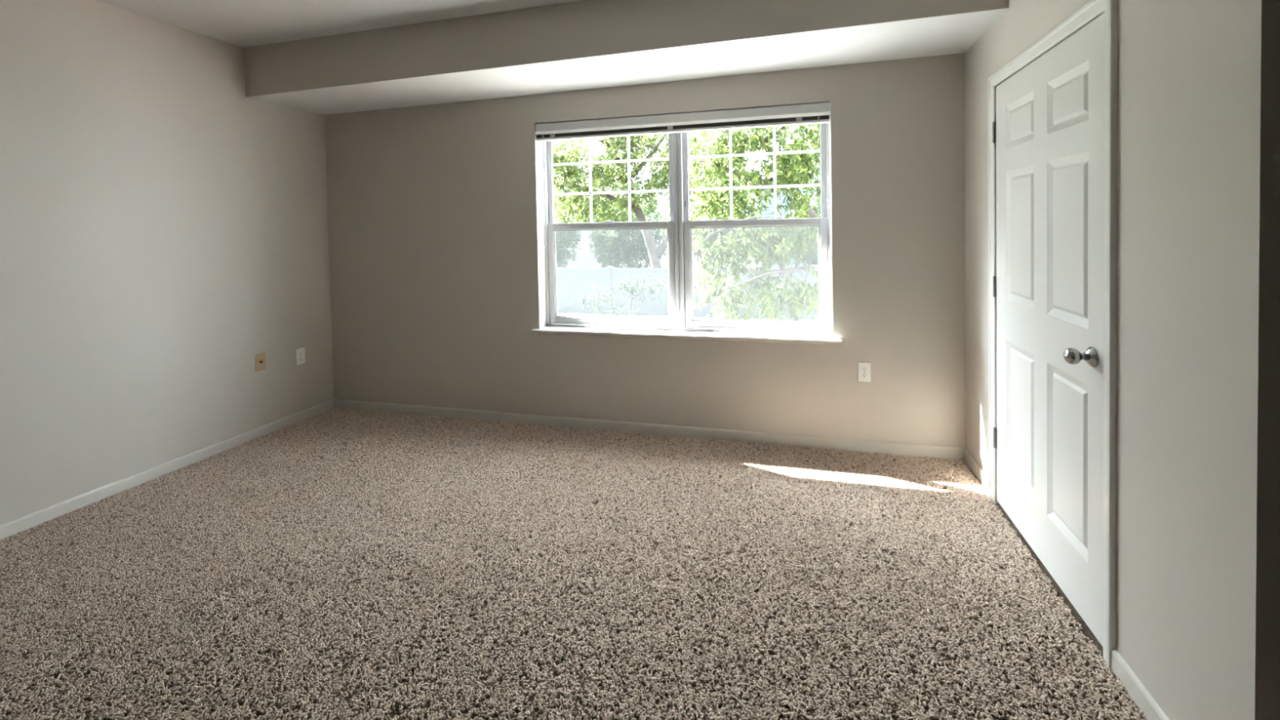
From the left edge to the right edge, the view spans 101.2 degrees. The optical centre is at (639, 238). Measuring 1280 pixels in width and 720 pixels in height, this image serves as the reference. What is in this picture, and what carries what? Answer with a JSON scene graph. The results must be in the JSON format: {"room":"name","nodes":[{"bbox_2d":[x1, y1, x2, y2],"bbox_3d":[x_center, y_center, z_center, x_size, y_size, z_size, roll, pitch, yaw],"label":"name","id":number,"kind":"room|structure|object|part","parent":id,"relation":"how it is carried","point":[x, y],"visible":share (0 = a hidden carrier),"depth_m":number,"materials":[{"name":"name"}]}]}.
{"room":"empty bedroom","nodes":[
{"label":"empty bedroom","id":0,"kind":"room"},
{"bbox_2d":[0,0,333,524],"bbox_3d":[-3.896,0.171,-0.104,0.600,2.700,9.000,-1,1,15],"label":"wall","id":1,"kind":"structure","parent":0,"point":[164,225],"depth_m":2.97,"materials":[{"name":"beige paint"}]},
{"bbox_2d":[0,399,333,540],"bbox_3d":[-3.743,1.444,-0.103,0.012,0.073,9.000,-1,1,17],"label":"baseboard","id":2,"kind":"structure","parent":1,"relation":"attached to","point":[11,527],"depth_m":2.98,"materials":[{"name":"grey paint"}]},
{"bbox_2d":[255,352,266,371],"bbox_3d":[-2.617,0.850,3.631,0.016,0.115,0.072,-1,1,17],"label":"cable plate","id":3,"kind":"object","parent":1,"relation":"attached to","point":[260,359],"visible":1,"depth_m":3.63,"materials":[{"name":"beige plastic"}]},
{"bbox_2d":[295,347,305,365],"bbox_3d":[-2.532,0.876,3.922,0.009,0.119,0.073,-1,1,17],"label":"wall outlet","id":4,"kind":"object","parent":1,"relation":"attached to","point":[300,353],"visible":1,"depth_m":3.92,"materials":[{"name":"white plastic"}]},
{"bbox_2d":[94,0,581,47],"bbox_3d":[0.487,-1.311,-1.254,9.700,0.150,9.270,-1,1,15],"label":"ceiling","id":5,"kind":"structure","parent":0,"point":[241,23],"depth_m":3.02,"materials":[{"name":"grey paint"}]},
{"bbox_2d":[244,0,1008,115],"bbox_3d":[-0.413,-1.162,3.261,4.520,0.332,0.657,-1,1,15],"label":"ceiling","id":6,"kind":"structure","parent":5,"relation":"attached to","point":[583,44],"depth_m":3.02,"materials":[{"name":"beige paint"}]},
{"bbox_2d":[0,408,1144,719],"bbox_3d":[0.541,1.478,-1.187,9.700,0.109,9.270,-1,1,15],"label":"floor","id":7,"kind":"structure","parent":0,"point":[1086,630],"depth_m":1.87,"materials":[{"name":"beige carpet"}]},
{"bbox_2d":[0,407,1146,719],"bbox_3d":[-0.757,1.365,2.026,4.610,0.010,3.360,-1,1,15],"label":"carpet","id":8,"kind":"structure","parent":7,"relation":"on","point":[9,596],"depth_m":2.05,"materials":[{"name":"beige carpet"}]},
{"bbox_2d":[324,53,966,448],"bbox_3d":[1.614,-0.015,3.194,9.600,2.700,0.170,-1,1,15],"label":"wall","id":9,"kind":"structure","parent":0,"point":[432,208],"depth_m":3.53,"materials":[{"name":"beige paint"}]},
{"bbox_2d":[333,398,965,460],"bbox_3d":[-0.273,1.287,3.630,4.496,0.073,0.012,-1,1,15],"label":"baseboard","id":10,"kind":"structure","parent":9,"relation":"attached to","point":[873,446],"depth_m":3.49,"materials":[{"name":"grey paint"}]},
{"bbox_2d":[531,101,841,345],"bbox_3d":[0.240,-0.082,3.530,2.055,1.492,0.208,-1,1,15],"label":"window","id":11,"kind":"structure","parent":9,"relation":"in","point":[681,324],"depth_m":3.58,"materials":[{"name":"white paint"}]},
{"bbox_3d":[-0.218,-0.442,3.735,0.932,0.727,0.022,-1,1,15],"label":"sash","id":12,"kind":"part","parent":11,"relation":"part of","materials":[{"name":"grey plastic"}]},
{"bbox_3d":[-0.212,0.248,3.724,0.934,0.732,0.030,-1,1,15],"label":"sash","id":13,"kind":"part","parent":11,"relation":"part of","materials":[{"name":"grey plastic"}]},
{"bbox_2d":[534,102,830,328],"bbox_3d":[0.231,-0.127,3.496,1.957,1.397,0.076,-1,1,15],"label":"window blind","id":14,"kind":"object","parent":11,"relation":"attached to","point":[811,113],"visible":1,"depth_m":3.43,"materials":[{"name":"grey plastic"}]},
{"bbox_3d":[0.221,-0.714,3.487,1.953,0.016,0.052,-1,1,15],"label":"rail","id":15,"kind":"part","parent":14,"relation":"part of","materials":[{"name":"grey plastic"}]},
{"bbox_3d":[1.110,-0.088,3.248,0.010,1.297,0.010,-1,1,15],"label":"lift cord","id":16,"kind":"part","parent":14,"relation":"part of","materials":[{"name":"white fabric"}]},
{"bbox_3d":[0.247,0.635,3.523,2.055,0.016,0.156,-1,1,15],"label":"sill","id":17,"kind":"part","parent":11,"relation":"part of","materials":[{"name":"white paint"}]},
{"bbox_3d":[0.746,-0.454,3.483,0.920,0.727,0.022,-1,1,15],"label":"sash","id":18,"kind":"part","parent":11,"relation":"part of","materials":[{"name":"grey plastic"}]},
{"bbox_3d":[0.752,0.236,3.473,0.922,0.732,0.030,-1,1,15],"label":"sash","id":19,"kind":"part","parent":11,"relation":"part of","materials":[{"name":"grey plastic"}]},
{"bbox_2d":[826,197,830,209],"bbox_3d":[1.176,-0.219,3.277,0.022,0.080,0.012,-1,1,15],"label":"cleat","id":20,"kind":"object","parent":11,"relation":"attached to","point":[829,197],"visible":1,"depth_m":3.27,"materials":[{"name":"white paint"}]},
{"bbox_2d":[857,362,871,382],"bbox_3d":[1.363,0.809,3.191,0.073,0.119,0.009,-1,1,15],"label":"wall outlet","id":21,"kind":"object","parent":9,"relation":"attached to","point":[864,368],"visible":1,"depth_m":3.19,"materials":[{"name":"white plastic"}]},
{"bbox_2d":[861,366,867,371],"bbox_3d":[1.362,0.790,3.188,0.034,0.027,0.003,-1,1,15],"label":"receptacle","id":22,"kind":"object","parent":21,"relation":"attached to","point":[863,368],"depth_m":3.19,"materials":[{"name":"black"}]},
{"bbox_2d":[861,373,867,377],"bbox_3d":[1.362,0.829,3.189,0.034,0.027,0.003,-1,1,15],"label":"receptacle","id":23,"kind":"object","parent":21,"relation":"attached to","point":[863,375],"depth_m":3.19,"materials":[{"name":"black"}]},
{"bbox_2d":[964,0,1279,719],"bbox_3d":[3.769,-0.015,1.502,4.576,2.700,2.016,-1,1,15],"label":"wall","id":24,"kind":"structure","parent":0,"point":[1197,522],"depth_m":1.30,"materials":[{"name":"beige paint"}]},
{"bbox_2d":[964,448,989,494],"bbox_3d":[1.835,1.265,2.859,0.012,0.073,0.438,-1,1,17],"label":"baseboard","id":25,"kind":"structure","parent":24,"relation":"attached to","point":[971,463],"depth_m":2.84,"materials":[{"name":"grey paint"}]},
{"bbox_2d":[991,13,1104,646],"bbox_3d":[1.582,0.296,2.117,0.117,2.053,0.966,-1,1,17],"label":"door","id":26,"kind":"structure","parent":24,"relation":"in","point":[1048,129],"depth_m":1.98,"materials":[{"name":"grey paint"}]},
{"bbox_3d":[1.448,0.388,1.734,0.078,0.055,0.055,-1,1,17],"label":"knob","id":27,"kind":"part","parent":26,"relation":"part of","materials":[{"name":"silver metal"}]},
{"bbox_2d":[987,0,1117,668],"bbox_3d":[1.597,0.271,2.115,0.019,2.103,1.066,-1,1,17],"label":"door frame","id":28,"kind":"structure","parent":24,"relation":"attached to","point":[1092,9],"depth_m":1.63,"materials":[{"name":"white paint"}]},
{"bbox_2d":[1111,648,1169,719],"bbox_3d":[1.393,1.310,1.383,0.012,0.073,0.509,-1,1,17],"label":"baseboard","id":29,"kind":"structure","parent":24,"relation":"attached to","point":[1140,695],"depth_m":1.51,"materials":[{"name":"grey paint"}]},
{"label":"outside","id":30,"kind":"structure","parent":0,"visible":0},
{"bbox_2d":[557,257,819,322],"bbox_3d":[3.377,2.337,26.442,44.000,0.200,44.100,-1,1,15],"label":"ground","id":31,"kind":"structure","parent":30,"point":[664,264],"depth_m":17.32,"materials":[{"name":"white"}]},
{"bbox_2d":[553,186,582,267],"bbox_3d":[-4.594,-0.232,24.894,3.819,5.326,3.205,-1,1,8],"label":"bushy tree","id":32,"kind":"object","parent":31,"relation":"on","point":[562,239],"visible":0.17,"depth_m":24.45,"materials":[{"name":"green plant"}]},
{"bbox_2d":[556,174,627,267],"bbox_3d":[-5.857,-1.121,33.403,9.500,6.730,7.700,-1,1,15],"label":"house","id":33,"kind":"structure","parent":31,"relation":"on","point":[584,260],"depth_m":29.18,"materials":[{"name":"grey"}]},
{"bbox_2d":[576,270,667,317],"bbox_3d":[-0.333,1.712,14.197,2.737,1.792,1.151,-1,1,15],"label":"bush","id":34,"kind":"object","parent":31,"relation":"on","point":[643,284],"visible":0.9,"depth_m":14.19,"materials":[{"name":"green plant"}]},
{"bbox_2d":[586,193,666,267],"bbox_3d":[-0.575,0.061,23.867,3.638,4.637,3.278,-2,1,-21],"label":"bushy tree","id":35,"kind":"object","parent":31,"relation":"on","point":[624,251],"visible":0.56,"depth_m":23.27,"materials":[{"name":"green plant"}]},
{"bbox_2d":[552,130,754,267],"bbox_3d":[-0.150,-1.552,18.253,8.136,8.153,3.433,-1,1,15],"label":"shade tree","id":36,"kind":"object","parent":31,"relation":"on","point":[562,153],"visible":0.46,"depth_m":18.01,"materials":[{"name":"green plant"}]},
{"bbox_2d":[556,266,819,319],"bbox_3d":[0.171,1.699,16.973,16.950,1.660,0.150,-1,1,15],"label":"privacy fence","id":37,"kind":"object","parent":31,"relation":"on","point":[571,282],"visible":0.21,"depth_m":17.06,"materials":[{"name":"grey plastic"}]},
{"bbox_3d":[-2.164,1.016,17.562,2.280,0.085,0.050,-1,1,15],"label":"rail","id":38,"kind":"part","parent":37,"relation":"part of","materials":[{"name":"grey plastic"}]},
{"bbox_3d":[-2.150,1.749,17.580,2.280,1.420,0.022,-1,1,15],"label":"panel","id":39,"kind":"part","parent":37,"relation":"part of","materials":[{"name":"grey plastic"}]},
{"bbox_3d":[-2.137,2.453,17.597,2.280,0.110,0.050,-1,1,15],"label":"rail","id":40,"kind":"part","parent":37,"relation":"part of","materials":[{"name":"grey plastic"}]},
{"bbox_3d":[-0.990,1.714,17.276,0.150,1.660,0.150,-1,1,15],"label":"post","id":41,"kind":"part","parent":37,"relation":"part of","materials":[{"name":"grey plastic"}]},
{"bbox_3d":[0.158,0.987,16.956,2.280,0.085,0.050,-1,1,15],"label":"rail","id":42,"kind":"part","parent":37,"relation":"part of","materials":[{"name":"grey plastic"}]},
{"bbox_3d":[0.172,1.719,16.973,2.280,1.420,0.022,-1,1,15],"label":"panel","id":43,"kind":"part","parent":37,"relation":"part of","materials":[{"name":"grey plastic"}]},
{"bbox_3d":[0.185,2.424,16.991,2.280,0.110,0.050,-1,1,15],"label":"rail","id":44,"kind":"part","parent":37,"relation":"part of","materials":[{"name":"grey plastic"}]},
{"bbox_3d":[2.507,2.394,16.384,2.280,0.110,0.050,-1,1,15],"label":"rail","id":45,"kind":"part","parent":37,"relation":"part of","materials":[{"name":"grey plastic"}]},
{"bbox_3d":[2.479,0.957,16.349,2.280,0.085,0.050,-1,1,15],"label":"rail","id":46,"kind":"part","parent":37,"relation":"part of","materials":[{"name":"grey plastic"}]},
{"bbox_3d":[2.494,1.689,16.367,2.280,1.420,0.022,-1,1,15],"label":"panel","id":47,"kind":"part","parent":37,"relation":"part of","materials":[{"name":"grey plastic"}]},
{"bbox_3d":[3.654,1.654,16.063,0.150,1.660,0.150,-1,1,15],"label":"post","id":48,"kind":"part","parent":37,"relation":"part of","materials":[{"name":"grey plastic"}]},
{"bbox_3d":[4.801,0.927,15.742,2.280,0.085,0.050,-1,1,15],"label":"rail","id":49,"kind":"part","parent":37,"relation":"part of","materials":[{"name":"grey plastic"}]},
{"bbox_3d":[4.816,1.659,15.760,2.280,1.420,0.022,-1,1,15],"label":"panel","id":50,"kind":"part","parent":37,"relation":"part of","materials":[{"name":"grey plastic"}]},
{"bbox_3d":[4.829,2.364,15.777,2.280,0.110,0.050,-1,1,15],"label":"rail","id":51,"kind":"part","parent":37,"relation":"part of","materials":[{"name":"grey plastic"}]},
{"bbox_2d":[688,179,762,268],"bbox_3d":[3.554,-0.218,22.726,3.661,5.090,3.145,-1,1,15],"label":"bushy tree","id":52,"kind":"object","parent":31,"relation":"on","point":[700,256],"visible":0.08,"depth_m":22.34,"materials":[{"name":"green plant"}]},
{"bbox_2d":[755,158,821,268],"bbox_3d":[10.297,-1.429,29.179,7.700,6.930,7.700,-1,1,15],"label":"house","id":53,"kind":"structure","parent":31,"relation":"on","point":[765,214],"depth_m":26.45,"materials":[{"name":"grey"}]},
{"bbox_3d":[7.904,-1.444,26.161,0.840,1.140,0.004,-1,1,15],"label":"pane","id":54,"kind":"part","parent":53,"relation":"part of","materials":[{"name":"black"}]},
{"bbox_2d":[786,194,821,266],"bbox_3d":[7.701,0.058,21.702,3.582,4.431,2.978,-1,1,15],"label":"bushy tree","id":55,"kind":"object","parent":31,"relation":"on","point":[814,257],"visible":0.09,"depth_m":21.34,"materials":[{"name":"green plant"}]},
{"bbox_3d":[-3.377,2.833,7.686,14.400,0.080,5.820,-1,1,15],"label":"patio","id":56,"kind":"object","parent":31,"relation":"on","visible":0},
{"bbox_2d":[657,123,821,322],"bbox_3d":[1.928,-0.060,7.748,3.340,5.571,1.766,-1,1,15],"label":"tree","id":57,"kind":"object","parent":56,"relation":"on","point":[790,167],"visible":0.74,"depth_m":7.54,"materials":[{"name":"green plant"}]}
]}

